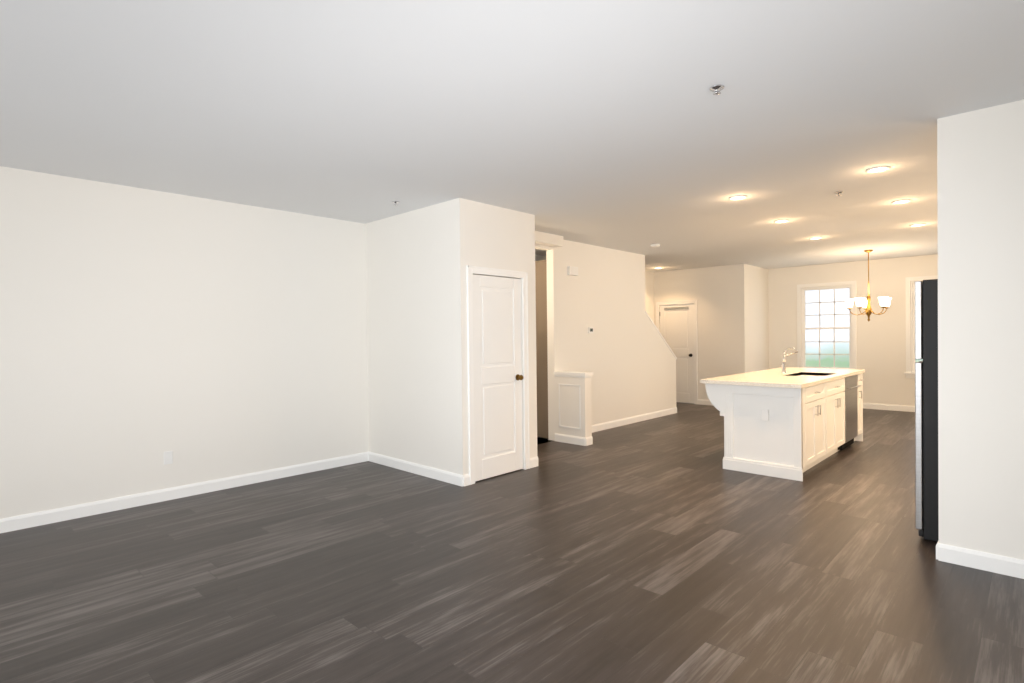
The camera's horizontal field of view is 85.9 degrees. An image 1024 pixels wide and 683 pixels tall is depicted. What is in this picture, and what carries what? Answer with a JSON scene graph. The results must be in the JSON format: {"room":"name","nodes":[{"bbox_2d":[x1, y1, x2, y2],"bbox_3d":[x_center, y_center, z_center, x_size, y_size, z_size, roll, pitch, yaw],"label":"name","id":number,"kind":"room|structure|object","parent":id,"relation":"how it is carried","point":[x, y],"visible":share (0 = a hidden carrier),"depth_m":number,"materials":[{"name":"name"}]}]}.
{"room":"empty living room","nodes":[
{"label":"empty living room","id":0,"kind":"room"},
{"bbox_2d":[0,166,368,518],"bbox_3d":[-4.419,0.072,3.567,0.120,2.740,8.070,0,1,44],"label":"wall","id":1,"kind":"structure","parent":0,"point":[142,330],"depth_m":4.88,"materials":[{"name":"paint"}]},
{"bbox_2d":[164,451,172,464],"bbox_3d":[-3.062,1.035,4.899,0.006,0.115,0.070,0,1,44],"label":"electrical outlet plate","id":2,"kind":"object","parent":1,"relation":"attached to","point":[168,457],"visible":1,"depth_m":4.89,"materials":[{"name":"white plastic"}]},
{"bbox_2d":[0,399,1023,578],"bbox_3d":[0.793,1.321,4.384,6.900,0.105,16.400,0,1,44],"label":"baseboard","id":3,"kind":"structure","parent":1,"relation":"attached to","point":[999,564],"depth_m":5.07,"materials":[{"name":"white wood"}]},
{"bbox_2d":[365,200,454,472],"bbox_3d":[-1.081,0.009,5.877,1.530,2.740,0.120,0,1,44],"label":"wall","id":4,"kind":"structure","parent":0,"point":[409,298],"depth_m":5.76,"materials":[{"name":"paint"}]},
{"bbox_2d":[451,198,536,474],"bbox_3d":[-0.152,0.001,5.655,0.120,2.740,1.080,0,1,44],"label":"wall","id":5,"kind":"structure","parent":0,"point":[488,236],"depth_m":5.41,"materials":[{"name":"paint"}]},
{"bbox_2d":[473,274,522,480],"bbox_3d":[-0.126,0.352,5.588,0.103,2.022,0.712,0,1,44],"label":"closet door","id":6,"kind":"structure","parent":5,"relation":"in","point":[498,377],"depth_m":5.59,"materials":[{"name":"white wood"}]},
{"bbox_2d":[466,265,529,484],"bbox_3d":[-0.121,0.318,5.584,0.022,2.106,0.860,0,1,44],"label":"trim","id":7,"kind":"structure","parent":5,"relation":"attached to","point":[470,270],"depth_m":5.39,"materials":[{"name":"white wood"}]},
{"bbox_2d":[0,402,1023,682],"bbox_3d":[0.794,1.424,4.385,7.140,0.100,16.640,0,1,44],"label":"floor","id":8,"kind":"structure","parent":0,"point":[664,550],"depth_m":3.21,"materials":[{"name":"wood"}]},
{"bbox_2d":[535,260,547,437],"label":"door","id":9,"kind":"structure","parent":8,"relation":"on","point":[541,344],"depth_m":7.67,"materials":[{"name":"brown wood"}]},
{"bbox_2d":[705,371,864,480],"bbox_3d":[3.340,0.873,6.526,1.005,0.895,2.610,0,1,44],"label":"kitchen island","id":10,"kind":"object","parent":8,"relation":"on","point":[790,423],"depth_m":5.63,"materials":[{"name":"white wood"}]},
{"bbox_2d":[700,367,859,386],"bbox_3d":[3.309,0.406,6.534,1.000,0.040,2.685,0,1,44],"label":"island countertop","id":11,"kind":"structure","parent":10,"relation":"on","point":[772,377],"depth_m":5.92,"materials":[{"name":"beige stone"}]},
{"bbox_2d":[780,347,797,374],"bbox_3d":[3.360,0.230,6.681,0.161,0.307,0.179,0,1,44],"label":"faucet","id":12,"kind":"object","parent":11,"relation":"on","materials":[{"name":"silver metal"}]},
{"bbox_2d":[792,371,839,374],"bbox_3d":[3.505,0.487,6.464,0.424,0.202,0.765,0,1,44],"label":"sink","id":13,"kind":"object","parent":11,"relation":"in","point":[793,372],"depth_m":6.77,"materials":[{"name":"black metal"}]},
{"bbox_2d":[915,279,938,541],"bbox_3d":[3.272,0.456,3.785,0.841,1.790,0.740,0,1,44],"label":"fridge","id":14,"kind":"object","parent":8,"relation":"on","point":[926,414],"visible":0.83,"depth_m":3.72,"materials":[{"name":"black"}]},
{"bbox_2d":[0,0,1023,271],"bbox_3d":[0.761,-1.426,4.354,7.140,0.120,16.640,0,1,44],"label":"ceiling","id":15,"kind":"structure","parent":0,"point":[614,124],"depth_m":3.16,"materials":[{"name":"paint"}]},
{"bbox_2d":[710,84,724,94],"bbox_3d":[1.094,-1.337,2.934,0.075,0.034,0.075,0,1,32],"label":"sprinkler","id":16,"kind":"object","parent":15,"relation":"attached to","point":[716,89],"depth_m":2.92,"materials":[{"name":"silver metal"}]},
{"bbox_2d":[729,195,746,199],"bbox_3d":[2.181,-1.386,5.309,0.163,0.011,0.163,0,1,20],"label":"recessed light","id":17,"kind":"object","parent":15,"relation":"in","point":[738,197],"depth_m":5.30,"materials":[{"name":"white"}]},
{"bbox_2d":[774,219,788,222],"bbox_3d":[3.164,-1.410,6.457,0.163,0.011,0.163,0,1,38],"label":"recessed light","id":18,"kind":"object","parent":15,"relation":"in","point":[784,220],"depth_m":6.45,"materials":[{"name":"white"}]},
{"bbox_2d":[844,250,890,321],"bbox_3d":[5.731,-0.897,8.881,0.635,1.149,0.657,0,1,44],"label":"chandelier","id":19,"kind":"object","parent":15,"relation":"hanging from","point":[884,302],"visible":1,"depth_m":8.84,"materials":[{"name":"white glass"}]},
{"bbox_2d":[866,166,889,172],"bbox_3d":[2.952,-1.386,4.436,0.163,0.011,0.163,0,1,38],"label":"recessed light","id":20,"kind":"object","parent":15,"relation":"in","point":[869,170],"depth_m":4.44,"materials":[{"name":"white"}]},
{"bbox_2d":[892,199,910,203],"bbox_3d":[3.929,-1.409,5.550,0.163,0.011,0.163,0,1,38],"label":"recessed light","id":21,"kind":"object","parent":15,"relation":"in","point":[904,200],"depth_m":5.54,"materials":[{"name":"white"}]},
{"bbox_2d":[910,223,925,226],"bbox_3d":[5.009,-1.435,6.785,0.163,0.011,0.163,0,1,38],"label":"recessed light","id":22,"kind":"object","parent":15,"relation":"in","point":[921,224],"depth_m":6.78,"materials":[{"name":"white"}]},
{"bbox_2d":[535,231,562,250],"bbox_3d":[0.151,-1.307,6.947,0.280,0.160,1.250,0,1,44],"label":"header beam","id":23,"kind":"structure","parent":0,"point":[545,241],"depth_m":7.15,"materials":[{"name":"paint"}]},
{"bbox_2d":[555,376,591,437],"bbox_3d":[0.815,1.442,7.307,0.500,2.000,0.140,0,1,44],"label":"wall","id":24,"kind":"structure","parent":0,"point":[569,406],"depth_m":7.21,"materials":[{"name":"paint"}]},
{"bbox_2d":[554,371,592,429],"bbox_3d":[0.815,0.773,7.292,0.522,0.738,0.184,0,1,44],"label":"trim","id":25,"kind":"structure","parent":24,"relation":"on","point":[573,374],"depth_m":7.19,"materials":[{"name":"white wood"}]},
{"bbox_2d":[535,255,653,321],"bbox_3d":[-1.758,0.557,6.796,0.120,3.840,16.640,0,1,44],"label":"wall","id":26,"kind":"structure","parent":0,"point":[649,293],"depth_m":11.60,"materials":[{"name":"paint"}]},
{"bbox_2d":[546,240,675,440],"bbox_3d":[1.718,-0.054,8.707,0.120,2.740,3.460,0,1,44],"label":"wall","id":27,"kind":"structure","parent":0,"point":[624,354],"depth_m":8.32,"materials":[{"name":"paint"}]},
{"bbox_2d":[567,266,577,275],"bbox_3d":[0.848,-0.983,7.671,0.050,0.120,0.190,0,1,44],"label":"door chime","id":28,"kind":"object","parent":27,"relation":"attached to","point":[572,270],"visible":1,"depth_m":7.62,"materials":[{"name":"white plastic"}]},
{"bbox_2d":[588,327,593,332],"bbox_3d":[1.148,-0.162,8.004,0.024,0.085,0.110,0,1,44],"label":"thermostat","id":29,"kind":"object","parent":27,"relation":"attached to","point":[590,329],"visible":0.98,"depth_m":7.99,"materials":[{"name":"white plastic"}]},
{"bbox_2d":[645,311,676,359],"bbox_3d":[2.550,-0.087,9.581,0.144,0.852,1.075,0,1,44],"label":"trim","id":30,"kind":"structure","parent":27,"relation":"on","point":[660,334],"depth_m":9.49,"materials":[{"name":"white wood"}]},
{"bbox_2d":[654,264,746,399],"bbox_3d":[3.766,-0.104,11.133,1.900,2.740,0.120,0,1,44],"label":"wall","id":31,"kind":"structure","parent":0,"point":[718,294],"depth_m":10.83,"materials":[{"name":"paint"}]},
{"bbox_2d":[660,304,693,402],"bbox_3d":[3.406,0.248,11.395,0.762,2.022,0.103,0,1,44],"label":"hall door","id":32,"kind":"structure","parent":31,"relation":"in","point":[677,330],"depth_m":11.33,"materials":[{"name":"white wood"}]},
{"bbox_2d":[664,306,688,309],"bbox_3d":[3.404,-0.688,11.392,0.560,0.060,0.011,0,1,44],"label":"vent","id":33,"kind":"object","parent":32,"relation":"attached to","point":[675,308],"visible":1,"depth_m":11.39,"materials":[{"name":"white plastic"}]},
{"bbox_2d":[656,300,697,403],"bbox_3d":[3.402,0.215,11.389,0.910,2.106,0.022,0,1,44],"label":"door frame","id":34,"kind":"structure","parent":31,"relation":"attached to","point":[695,341],"depth_m":11.11,"materials":[{"name":"white wood"}]},
{"bbox_2d":[746,264,768,371],"bbox_3d":[4.859,-0.115,10.990,0.120,2.740,1.180,0,1,44],"label":"wall","id":35,"kind":"structure","parent":0,"point":[757,325],"depth_m":10.92,"materials":[{"name":"paint"}]},
{"bbox_2d":[768,254,937,405],"bbox_3d":[7.161,-0.127,9.696,5.240,2.740,0.120,0,1,44],"label":"wall","id":36,"kind":"structure","parent":0,"point":[881,348],"depth_m":10.12,"materials":[{"name":"paint"}]},
{"bbox_2d":[797,281,856,368],"bbox_3d":[6.099,-0.243,10.669,1.060,1.785,0.170,0,1,44],"label":"window","id":37,"kind":"structure","parent":36,"relation":"in","point":[802,289],"depth_m":10.70,"materials":[{"name":"white wood"}]},
{"bbox_2d":[904,275,937,377],"bbox_3d":[7.381,-0.245,9.449,1.040,1.785,0.170,0,1,44],"label":"window","id":38,"kind":"structure","parent":36,"relation":"in","point":[910,330],"depth_m":9.73,"materials":[{"name":"white wood"}]},
{"bbox_2d":[937,100,1023,559],"bbox_3d":[3.210,-0.009,2.965,1.440,2.740,0.120,0,1,44],"label":"wall","id":39,"kind":"structure","parent":0,"point":[980,177],"depth_m":3.27,"materials":[{"name":"paint"}]},
{"label":"outside","id":40,"kind":"structure","parent":0,"visible":0},
{"bbox_2d":[806,288,922,367],"bbox_3d":[7.860,-0.781,11.156,10.000,6.000,0.020,0,1,44],"label":"sky","id":41,"kind":"structure","parent":40,"point":[814,335],"depth_m":12.05,"materials":[{"name":"white"}]}
]}

